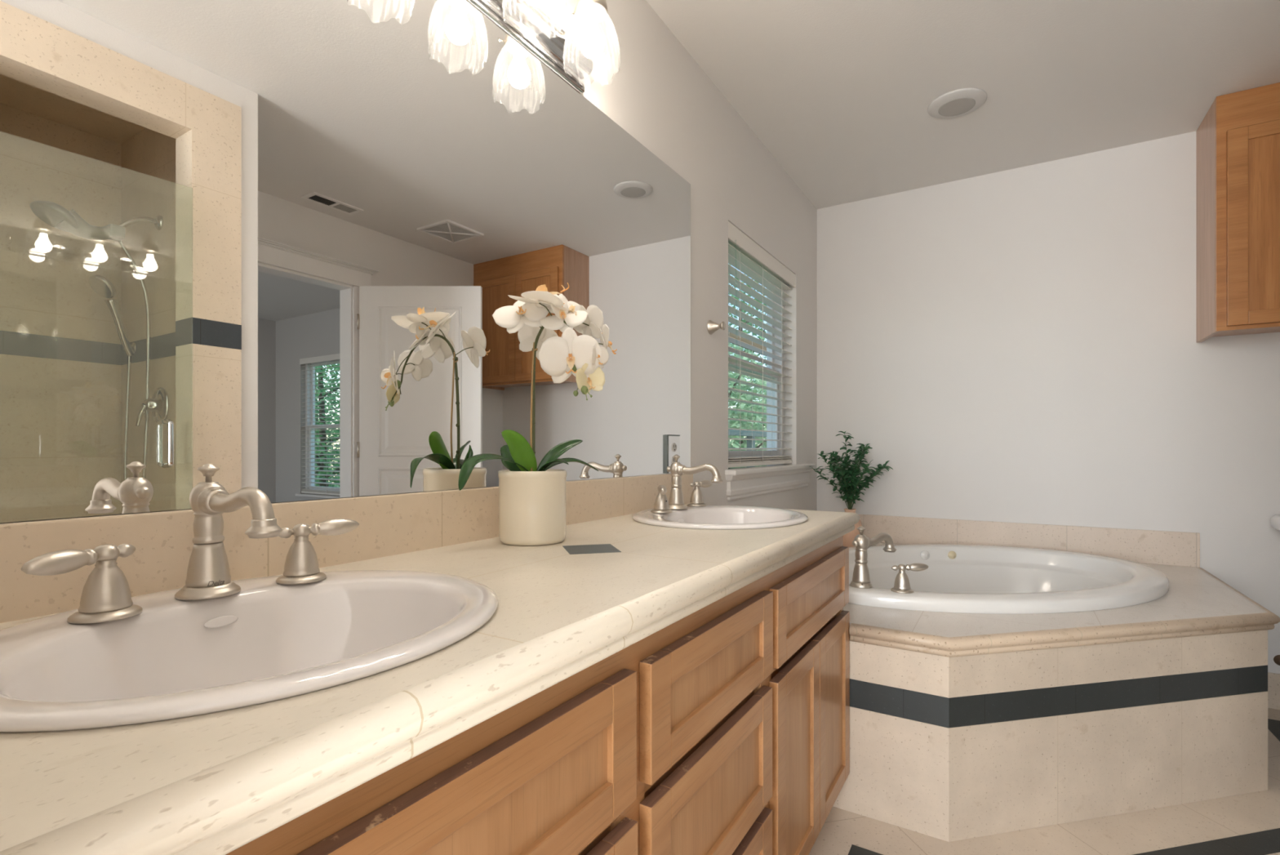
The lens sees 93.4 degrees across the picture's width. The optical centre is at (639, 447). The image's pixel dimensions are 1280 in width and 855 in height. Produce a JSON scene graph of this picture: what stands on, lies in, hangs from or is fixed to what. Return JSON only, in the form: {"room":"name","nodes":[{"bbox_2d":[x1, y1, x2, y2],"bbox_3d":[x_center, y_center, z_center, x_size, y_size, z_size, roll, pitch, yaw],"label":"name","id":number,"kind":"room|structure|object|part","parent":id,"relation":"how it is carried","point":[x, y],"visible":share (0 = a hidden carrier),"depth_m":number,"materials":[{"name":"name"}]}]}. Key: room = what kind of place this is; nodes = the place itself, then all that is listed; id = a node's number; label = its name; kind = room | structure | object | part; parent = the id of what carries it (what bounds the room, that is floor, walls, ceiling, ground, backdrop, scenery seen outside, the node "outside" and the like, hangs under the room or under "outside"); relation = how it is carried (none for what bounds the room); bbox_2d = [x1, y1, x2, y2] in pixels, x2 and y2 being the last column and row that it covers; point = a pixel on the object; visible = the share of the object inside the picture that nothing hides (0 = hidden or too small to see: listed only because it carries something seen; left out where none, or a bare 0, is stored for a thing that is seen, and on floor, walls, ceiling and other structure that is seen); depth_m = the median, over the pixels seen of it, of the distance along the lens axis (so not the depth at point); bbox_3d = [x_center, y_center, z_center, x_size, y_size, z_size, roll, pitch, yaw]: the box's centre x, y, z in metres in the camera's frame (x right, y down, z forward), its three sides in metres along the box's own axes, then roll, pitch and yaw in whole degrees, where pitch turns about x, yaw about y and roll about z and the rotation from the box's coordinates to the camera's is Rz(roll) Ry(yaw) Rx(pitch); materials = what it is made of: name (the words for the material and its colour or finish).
{"room":"bathroom","nodes":[
{"label":"bathroom","id":0,"kind":"room"},
{"bbox_2d":[0,0,817,523],"bbox_3d":[-0.536,-0.151,1.102,0.160,2.440,5.953,0,0,32],"label":"wall","id":1,"kind":"structure","parent":0,"point":[659,94],"depth_m":2.28,"materials":[{"name":"white paint"}]},
{"bbox_2d":[0,0,690,522],"bbox_3d":[-0.317,-0.416,1.298,0.006,0.997,1.868,0,0,32],"label":"wall mirror","id":2,"kind":"object","parent":1,"relation":"attached to","point":[276,246],"visible":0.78,"depth_m":0.95,"materials":[{"name":"silver mirror"}]},
{"bbox_2d":[665,434,679,473],"bbox_3d":[0.108,0.019,1.975,0.008,0.125,0.091,0,0,32],"label":"outlet plate","id":3,"kind":"object","parent":2,"relation":"attached to","point":[672,441],"visible":0.72,"depth_m":1.96,"materials":[{"name":"white plastic"}]},
{"bbox_2d":[671,442,676,451],"bbox_3d":[0.112,-0.003,1.978,0.003,0.029,0.034,0,0,32],"label":"receptacle","id":4,"kind":"object","parent":3,"relation":"attached to","point":[673,444],"depth_m":1.97,"materials":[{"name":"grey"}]},
{"bbox_2d":[0,473,693,622],"bbox_3d":[-0.314,0.138,1.292,0.018,0.110,1.870,0,0,32],"label":"backsplash","id":5,"kind":"structure","parent":1,"relation":"attached to","point":[393,524],"depth_m":0.90,"materials":[{"name":"stone"}]},
{"bbox_2d":[467,0,620,93],"bbox_3d":[-0.241,-0.987,1.256,0.189,0.224,0.622,0,0,32],"label":"vanity light","id":6,"kind":"object","parent":1,"relation":"attached to","point":[523,20],"visible":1,"depth_m":1.39,"materials":[{"name":"white glass"}]},
{"bbox_3d":[-0.215,-0.950,1.241,0.129,0.151,0.134,0,0,32],"label":"lamp shade","id":7,"kind":"part","parent":6,"relation":"part of","materials":[{"name":"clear glass"}]},
{"bbox_3d":[-0.215,-0.956,1.241,0.058,0.085,0.058,0,0,32],"label":"bulb","id":8,"kind":"part","parent":6,"relation":"part of","materials":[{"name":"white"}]},
{"bbox_3d":[-0.135,-1.034,1.427,0.132,0.130,0.091,0,0,32],"label":"lamp arm","id":9,"kind":"part","parent":6,"relation":"part of","materials":[{"name":"silver metal"}]},
{"bbox_3d":[-0.112,-0.950,1.408,0.129,0.151,0.134,0,0,32],"label":"lamp shade","id":10,"kind":"part","parent":6,"relation":"part of","materials":[{"name":"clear glass"}]},
{"bbox_3d":[-0.112,-0.956,1.408,0.058,0.085,0.058,0,0,32],"label":"bulb","id":11,"kind":"part","parent":6,"relation":"part of","materials":[{"name":"white glass"}]},
{"bbox_2d":[706,320,725,334],"bbox_3d":[0.285,-0.449,2.226,0.058,0.054,0.054,0,0,32],"label":"robe hook","id":12,"kind":"object","parent":1,"relation":"attached to","point":[712,326],"visible":1,"depth_m":2.22,"materials":[{"name":"silver metal"}]},
{"bbox_2d":[728,253,783,467],"bbox_3d":[0.491,-0.409,2.815,0.080,0.987,0.883,0,0,32],"label":"window","id":13,"kind":"structure","parent":1,"relation":"in","point":[775,444],"depth_m":3.14,"materials":[{"name":"white"}]},
{"bbox_3d":[0.481,-0.614,2.821,0.024,0.507,0.813,0,0,32],"label":"sash","id":14,"kind":"part","parent":13,"relation":"part of","materials":[{"name":"white"}]},
{"bbox_3d":[0.503,-0.176,2.807,0.024,0.450,0.813,0,0,32],"label":"sash","id":15,"kind":"part","parent":13,"relation":"part of","materials":[{"name":"white"}]},
{"bbox_2d":[728,221,795,467],"bbox_3d":[0.555,-0.411,2.775,0.084,0.980,0.877,0,0,32],"label":"window blind","id":16,"kind":"object","parent":13,"relation":"attached to","point":[740,246],"visible":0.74,"depth_m":2.75,"materials":[{"name":"white plastic"}]},
{"bbox_3d":[0.542,-0.397,2.783,0.053,0.932,0.542,0,0,32],"label":"ladder cord","id":17,"kind":"part","parent":16,"relation":"part of","materials":[{"name":"white fabric"}]},
{"bbox_3d":[0.542,0.071,2.783,0.052,0.017,0.871,0,0,32],"label":"rail","id":18,"kind":"part","parent":16,"relation":"part of","materials":[{"name":"white"}]},
{"bbox_2d":[724,467,812,501],"bbox_3d":[0.638,0.158,2.824,0.032,0.102,1.113,0,0,32],"label":"trim","id":19,"kind":"structure","parent":1,"relation":"attached to","point":[738,486],"depth_m":2.68,"materials":[{"name":"white"}]},
{"bbox_2d":[724,463,815,475],"bbox_3d":[0.618,0.096,2.836,0.105,0.022,1.113,0,0,32],"label":"window sill","id":20,"kind":"structure","parent":1,"relation":"attached to","point":[756,469],"depth_m":2.65,"materials":[{"name":"white paint"}]},
{"bbox_2d":[645,0,1279,208],"bbox_3d":[1.997,-1.421,-0.507,6.160,0.100,6.033,0,0,32],"label":"ceiling","id":21,"kind":"structure","parent":0,"point":[840,93],"depth_m":2.21,"materials":[{"name":"white paint"}]},
{"bbox_2d":[927,87,986,119],"bbox_3d":[1.259,-1.362,2.399,0.210,0.016,0.210,0,0,32],"label":"recessed light","id":22,"kind":"object","parent":21,"relation":"in","point":[957,103],"visible":1,"depth_m":2.38,"materials":[{"name":"grey plastic"}]},
{"bbox_2d":[808,707,1279,854],"bbox_3d":[0.596,1.084,0.316,2.592,0.030,5.803,0,0,32],"label":"floor","id":23,"kind":"structure","parent":0,"point":[1138,832],"depth_m":1.69,"materials":[{"name":"tile"}]},
{"bbox_2d":[226,535,849,854],"bbox_3d":[-0.095,0.656,1.136,0.545,0.826,1.830,0,0,32],"label":"vanity cabinet","id":24,"kind":"object","parent":23,"relation":"on","point":[724,729],"visible":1,"depth_m":0.83,"materials":[{"name":"brown wood"}]},
{"bbox_2d":[0,503,859,854],"bbox_3d":[-0.075,0.216,1.139,0.558,0.053,1.860,0,0,32],"label":"countertop","id":25,"kind":"structure","parent":24,"relation":"on","point":[215,783],"depth_m":0.45,"materials":[{"name":"stone"}]},
{"bbox_2d":[21,463,359,623],"bbox_3d":[-0.497,0.099,0.724,0.298,0.160,0.198,0,0,-27],"label":"faucet","id":26,"kind":"object","parent":25,"relation":"on","point":[106,596],"visible":1,"depth_m":0.71,"materials":[{"name":"silver metal"}]},
{"bbox_3d":[-0.577,0.114,0.604,0.024,0.024,0.070,0,0,11],"label":"lever","id":27,"kind":"part","parent":26,"relation":"part of","materials":[{"name":"silver metal"}]},
{"bbox_3d":[-0.569,0.136,0.644,0.044,0.068,0.044,0,0,32],"label":"handle","id":28,"kind":"part","parent":26,"relation":"part of","materials":[{"name":"silver metal"}]},
{"bbox_3d":[-0.530,0.030,0.742,0.022,0.023,0.022,0,0,32],"label":"lift knob","id":29,"kind":"part","parent":26,"relation":"part of","materials":[{"name":"silver metal"}]},
{"bbox_3d":[-0.467,0.065,0.703,0.132,0.040,0.034,0,0,32],"label":"spout","id":30,"kind":"part","parent":26,"relation":"part of","materials":[{"name":"silver metal"}]},
{"bbox_3d":[-0.460,0.136,0.821,0.044,0.068,0.044,0,0,32],"label":"handle","id":31,"kind":"part","parent":26,"relation":"part of","materials":[{"name":"silver metal"}]},
{"bbox_3d":[-0.432,0.112,0.850,0.024,0.024,0.070,0,0,44],"label":"lever","id":32,"kind":"part","parent":26,"relation":"part of","materials":[{"name":"silver metal"}]},
{"bbox_2d":[0,569,497,732],"bbox_3d":[-0.403,0.265,0.648,0.465,0.172,0.509,0,0,32],"label":"sink","id":33,"kind":"object","parent":25,"relation":"in","point":[266,641],"visible":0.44,"depth_m":0.67,"materials":[{"name":"white ceramic"}]},
{"bbox_2d":[457,282,617,545],"bbox_3d":[-0.179,-0.067,1.205,0.285,0.514,0.217,0,0,12],"label":"potted orchid","id":34,"kind":"object","parent":25,"relation":"on","point":[532,500],"visible":1,"depth_m":1.17,"materials":[{"name":"beige"}]},
{"bbox_3d":[-0.233,-0.261,1.194,0.108,0.080,0.065,0,0,15],"label":"flower","id":35,"kind":"part","parent":34,"relation":"part of","materials":[{"name":"white plant"}]},
{"bbox_3d":[-0.219,0.117,1.233,0.139,0.145,0.139,0,0,32],"label":"pot","id":36,"kind":"part","parent":34,"relation":"part of","materials":[{"name":"beige ceramic"}]},
{"bbox_3d":[-0.217,-0.228,1.270,0.096,0.089,0.034,0,0,11],"label":"flower","id":37,"kind":"part","parent":34,"relation":"part of","materials":[{"name":"white plant"}]},
{"bbox_3d":[-0.193,-0.282,1.167,0.122,0.034,0.117,0,0,32],"label":"flower","id":38,"kind":"part","parent":34,"relation":"part of","materials":[{"name":"white plant"}]},
{"bbox_3d":[-0.160,-0.096,1.177,0.014,0.330,0.181,0,0,-43],"label":"stem","id":39,"kind":"part","parent":34,"relation":"part of","materials":[{"name":"green plant"}]},
{"bbox_3d":[-0.148,-0.245,1.169,0.093,0.057,0.065,0,0,-8],"label":"flower","id":40,"kind":"part","parent":34,"relation":"part of","materials":[{"name":"white plant"}]},
{"bbox_3d":[-0.145,-0.271,1.200,0.046,0.084,0.103,0,0,32],"label":"flower","id":41,"kind":"part","parent":34,"relation":"part of","materials":[{"name":"white plant"}]},
{"bbox_3d":[-0.128,-0.172,1.113,0.117,0.103,0.018,0,0,-4],"label":"flower","id":42,"kind":"part","parent":34,"relation":"part of","materials":[{"name":"white plant"}]},
{"bbox_3d":[-0.094,-0.128,1.117,0.056,0.058,0.024,0,0,-19],"label":"flower","id":43,"kind":"part","parent":34,"relation":"part of","materials":[{"name":"beige plant"}]},
{"bbox_3d":[-0.105,-0.245,1.205,0.024,0.082,0.092,0,0,-32],"label":"flower","id":44,"kind":"part","parent":34,"relation":"part of","materials":[{"name":"white plant"}]},
{"bbox_3d":[-0.078,-0.170,1.110,0.016,0.049,0.050,0,0,32],"label":"flower","id":45,"kind":"part","parent":34,"relation":"part of","materials":[{"name":"white plant"}]},
{"bbox_3d":[-0.071,-0.199,1.165,0.015,0.075,0.080,0,0,-9],"label":"flower","id":46,"kind":"part","parent":34,"relation":"part of","materials":[{"name":"white plant"}]},
{"bbox_2d":[650,454,723,513],"bbox_3d":[0.160,0.099,1.759,0.181,0.160,0.360,0,0,32],"label":"faucet","id":47,"kind":"object","parent":25,"relation":"on","point":[662,505],"visible":1,"depth_m":1.76,"materials":[{"name":"silver metal"}]},
{"bbox_3d":[0.060,0.136,1.684,0.044,0.068,0.044,0,0,32],"label":"handle","id":48,"kind":"part","parent":47,"relation":"part of","materials":[{"name":"silver metal"}]},
{"bbox_3d":[0.061,0.114,1.643,0.024,0.024,0.070,0,0,-1],"label":"lever","id":49,"kind":"part","parent":47,"relation":"part of","materials":[{"name":"silver metal"}]},
{"bbox_3d":[0.108,0.030,1.784,0.022,0.023,0.022,0,0,32],"label":"lift knob","id":50,"kind":"part","parent":47,"relation":"part of","materials":[{"name":"silver metal"}]},
{"bbox_3d":[0.177,0.136,1.873,0.044,0.068,0.044,0,0,32],"label":"handle","id":51,"kind":"part","parent":47,"relation":"part of","materials":[{"name":"silver metal"}]},
{"bbox_3d":[0.171,0.065,1.745,0.132,0.040,0.034,0,0,32],"label":"spout","id":52,"kind":"part","parent":47,"relation":"part of","materials":[{"name":"silver metal"}]},
{"bbox_3d":[0.205,0.113,1.902,0.024,0.024,0.070,0,0,44],"label":"lever","id":53,"kind":"part","parent":47,"relation":"part of","materials":[{"name":"silver metal"}]},
{"bbox_2d":[631,505,808,529],"bbox_3d":[0.217,0.265,1.652,0.465,0.172,0.509,0,0,32],"label":"sink","id":54,"kind":"object","parent":25,"relation":"in","point":[708,517],"visible":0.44,"depth_m":1.75,"materials":[{"name":"white ceramic"}]},
{"bbox_3d":[-0.176,0.364,0.503,0.020,0.163,0.627,0,0,32],"label":"drawer","id":55,"kind":"part","parent":24,"relation":"part of","materials":[{"name":"brown wood"}]},
{"bbox_3d":[-0.178,0.364,0.504,0.006,0.077,0.525,0,0,32],"label":"recessed panel","id":56,"kind":"part","parent":24,"relation":"part of","materials":[{"name":"brown wood"}]},
{"bbox_3d":[-0.093,0.713,0.638,0.020,0.477,0.315,0,0,32],"label":"cabinet door","id":57,"kind":"part","parent":24,"relation":"part of","materials":[{"name":"brown wood"}]},
{"bbox_3d":[0.131,0.583,1.002,0.020,0.216,0.473,0,0,32],"label":"drawer","id":58,"kind":"part","parent":24,"relation":"part of","materials":[{"name":"brown wood"}]},
{"bbox_3d":[0.132,0.365,1.003,0.020,0.160,0.476,0,0,32],"label":"drawer","id":59,"kind":"part","parent":24,"relation":"part of","materials":[{"name":"brown wood"}]},
{"bbox_3d":[0.129,0.583,1.003,0.006,0.131,0.371,0,0,32],"label":"recessed panel","id":60,"kind":"part","parent":24,"relation":"part of","materials":[{"name":"brown wood"}]},
{"bbox_3d":[0.130,0.365,1.004,0.006,0.075,0.374,0,0,32],"label":"recessed panel","id":61,"kind":"part","parent":24,"relation":"part of","materials":[{"name":"brown wood"}]},
{"bbox_3d":[0.131,0.834,1.002,0.020,0.234,0.473,0,0,32],"label":"drawer","id":62,"kind":"part","parent":24,"relation":"part of","materials":[{"name":"brown wood"}]},
{"bbox_3d":[0.354,0.714,1.364,0.020,0.474,0.313,0,0,32],"label":"cabinet door","id":63,"kind":"part","parent":24,"relation":"part of","materials":[{"name":"brown wood"}]},
{"bbox_3d":[0.352,0.714,1.365,0.006,0.388,0.211,0,0,32],"label":"recessed panel","id":64,"kind":"part","parent":24,"relation":"part of","materials":[{"name":"brown wood"}]},
{"bbox_3d":[0.437,0.369,1.498,0.020,0.162,0.625,0,0,32],"label":"drawer","id":65,"kind":"part","parent":24,"relation":"part of","materials":[{"name":"brown wood"}]},
{"bbox_3d":[0.435,0.369,1.499,0.006,0.076,0.523,0,0,32],"label":"recessed panel","id":66,"kind":"part","parent":24,"relation":"part of","materials":[{"name":"brown wood"}]},
{"bbox_3d":[0.522,0.714,1.635,0.020,0.474,0.320,0,0,32],"label":"cabinet door","id":67,"kind":"part","parent":24,"relation":"part of","materials":[{"name":"brown wood"}]},
{"bbox_3d":[0.520,0.714,1.637,0.006,0.388,0.218,0,0,32],"label":"recessed panel","id":68,"kind":"part","parent":24,"relation":"part of","materials":[{"name":"brown wood"}]},
{"bbox_2d":[832,542,1279,841],"bbox_3d":[1.283,0.791,2.317,1.659,0.556,1.673,0,0,32],"label":"tub surround","id":69,"kind":"object","parent":23,"relation":"on","point":[963,726],"visible":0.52,"depth_m":1.74,"materials":[{"name":"stone"}]},
{"bbox_2d":[809,431,893,546],"bbox_3d":[1.095,0.211,3.137,0.405,0.605,0.402,0,0,-31],"label":"potted plant","id":70,"kind":"object","parent":69,"relation":"on","point":[849,488],"visible":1,"depth_m":3.11,"materials":[{"name":"green plant"}]},
{"bbox_3d":[0.502,0.915,1.857,0.804,0.309,0.020,0,0,32],"label":"tile panel","id":71,"kind":"part","parent":69,"relation":"part of","materials":[{"name":"tile"}]},
{"bbox_3d":[0.502,0.621,1.857,0.804,0.113,0.020,0,0,32],"label":"tile panel","id":72,"kind":"part","parent":69,"relation":"part of","materials":[{"name":"tile"}]},
{"bbox_2d":[848,543,1168,636],"bbox_3d":[1.281,0.691,2.416,1.572,0.446,1.070,0,0,-14],"label":"bathtub","id":73,"kind":"object","parent":69,"relation":"in","point":[980,579],"visible":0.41,"depth_m":2.63,"materials":[{"name":"white ceramic"}]},
{"bbox_2d":[849,526,928,593],"bbox_3d":[0.787,0.367,2.076,0.359,0.203,0.223,0,0,15],"label":"faucet","id":74,"kind":"object","parent":73,"relation":"on","point":[860,578],"visible":0.87,"depth_m":2.02,"materials":[{"name":"silver metal"}]},
{"bbox_3d":[0.750,0.280,2.047,0.028,0.029,0.028,0,0,-35],"label":"lift knob","id":75,"kind":"part","parent":74,"relation":"part of","materials":[{"name":"silver metal"}]},
{"bbox_3d":[0.828,0.323,2.101,0.167,0.051,0.044,0,0,-35],"label":"spout","id":76,"kind":"part","parent":74,"relation":"part of","materials":[{"name":"silver metal"}]},
{"bbox_3d":[0.859,0.419,1.976,0.051,0.078,0.051,0,0,-35],"label":"handle","id":77,"kind":"part","parent":74,"relation":"part of","materials":[{"name":"silver metal"}]},
{"bbox_3d":[0.906,0.390,1.978,0.081,0.027,0.027,0,0,-2],"label":"lever","id":78,"kind":"part","parent":74,"relation":"part of","materials":[{"name":"silver metal"}]},
{"bbox_3d":[1.398,0.621,1.772,1.151,0.113,0.020,0,0,-12],"label":"tile panel","id":79,"kind":"part","parent":69,"relation":"part of","materials":[{"name":"tile"}]},
{"bbox_3d":[1.398,0.915,1.772,1.151,0.309,0.020,0,0,-12],"label":"tile panel","id":80,"kind":"part","parent":69,"relation":"part of","materials":[{"name":"tile"}]},
{"bbox_2d":[848,718,1279,854],"bbox_3d":[1.105,1.070,1.477,3.750,0.004,0.813,0,0,-32],"label":"trim","id":81,"kind":"structure","parent":23,"relation":"in","point":[1266,842],"depth_m":1.61,"materials":[{"name":"tile"}]},
{"bbox_2d":[1270,514,1279,530],"bbox_3d":[2.603,0.669,2.071,0.470,0.800,0.693,0,0,32],"label":"toilet","id":82,"kind":"object","parent":23,"relation":"on","point":[1275,519],"visible":1,"depth_m":2.41,"materials":[{"name":"white ceramic"}]},
{"bbox_2d":[817,130,1279,673],"bbox_3d":[2.109,-0.151,2.880,2.477,2.440,0.150,0,0,32],"label":"wall","id":83,"kind":"structure","parent":0,"point":[1019,344],"depth_m":2.88,"materials":[{"name":"white paint"}]},
{"bbox_2d":[857,513,1199,567],"bbox_3d":[1.717,0.440,3.025,1.628,0.148,0.012,0,0,32],"label":"backsplash","id":84,"kind":"structure","parent":83,"relation":"attached to","point":[1143,546],"depth_m":2.88,"materials":[{"name":"stone"}]},
{"bbox_2d":[1195,82,1279,342],"bbox_3d":[2.679,-0.913,2.250,0.844,0.914,0.322,0,0,32],"label":"upper cabinet","id":85,"kind":"object","parent":83,"relation":"attached to","point":[1237,139],"visible":1,"depth_m":2.31,"materials":[{"name":"brown wood"}]},
{"bbox_3d":[2.426,-0.847,2.228,0.380,0.752,0.020,0,0,32],"label":"cabinet door","id":86,"kind":"part","parent":85,"relation":"part of","materials":[{"name":"brown wood"}]},
{"bbox_3d":[2.427,-0.847,2.230,0.270,0.659,0.006,0,0,32],"label":"recessed panel","id":87,"kind":"part","parent":85,"relation":"part of","materials":[{"name":"brown wood"}]},
{"bbox_2d":[1267,671,1279,709],"bbox_3d":[2.773,0.997,2.375,0.817,0.144,0.012,0,0,32],"label":"baseboard","id":88,"kind":"structure","parent":83,"relation":"attached to","point":[1273,679],"depth_m":2.48,"materials":[{"name":"tile"}]},
{"bbox_2d":[1273,654,1279,665],"bbox_3d":[2.610,0.784,2.421,0.049,0.214,0.121,0,0,14],"label":"supply valve","id":89,"kind":"object","parent":83,"relation":"attached to","point":[1277,658],"visible":1,"depth_m":2.47,"materials":[{"name":"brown metal"}]},
{"label":"outside","id":90,"kind":"structure","parent":0,"visible":0},
{"bbox_3d":[5.089,1.444,6.261,40.000,0.050,32.000,0,0,32],"label":"lawn","id":91,"kind":"structure","parent":90,"visible":0},
{"bbox_2d":[728,324,766,468],"bbox_3d":[0.767,-0.005,6.912,2.093,2.871,2.039,0,0,32],"label":"tree","id":92,"kind":"object","parent":91,"relation":"on","point":[744,415],"visible":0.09,"depth_m":6.55,"materials":[{"name":"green plant"}]},
{"bbox_2d":[728,264,766,467],"bbox_3d":[1.723,-1.221,10.350,3.541,5.293,3.454,0,0,32],"label":"tree","id":93,"kind":"object","parent":91,"relation":"on","point":[732,295],"visible":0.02,"depth_m":9.66,"materials":[{"name":"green plant"}]},
{"bbox_2d":[728,331,766,466],"bbox_3d":[1.528,0.297,5.725,0.060,2.245,3.650,0,0,32],"label":"porch railing","id":94,"kind":"object","parent":91,"relation":"on","point":[731,432],"visible":0.07,"depth_m":4.55,"materials":[{"name":"grey wood"}]},
{"bbox_3d":[1.528,-0.113,5.725,0.060,0.045,3.650,0,0,32],"label":"rail","id":95,"kind":"part","parent":94,"relation":"part of","materials":[{"name":"grey wood"}]},
{"bbox_3d":[0.851,0.664,4.627,0.050,1.510,0.050,0,0,32],"label":"post","id":96,"kind":"part","parent":94,"relation":"part of","materials":[{"name":"grey"}]}
]}

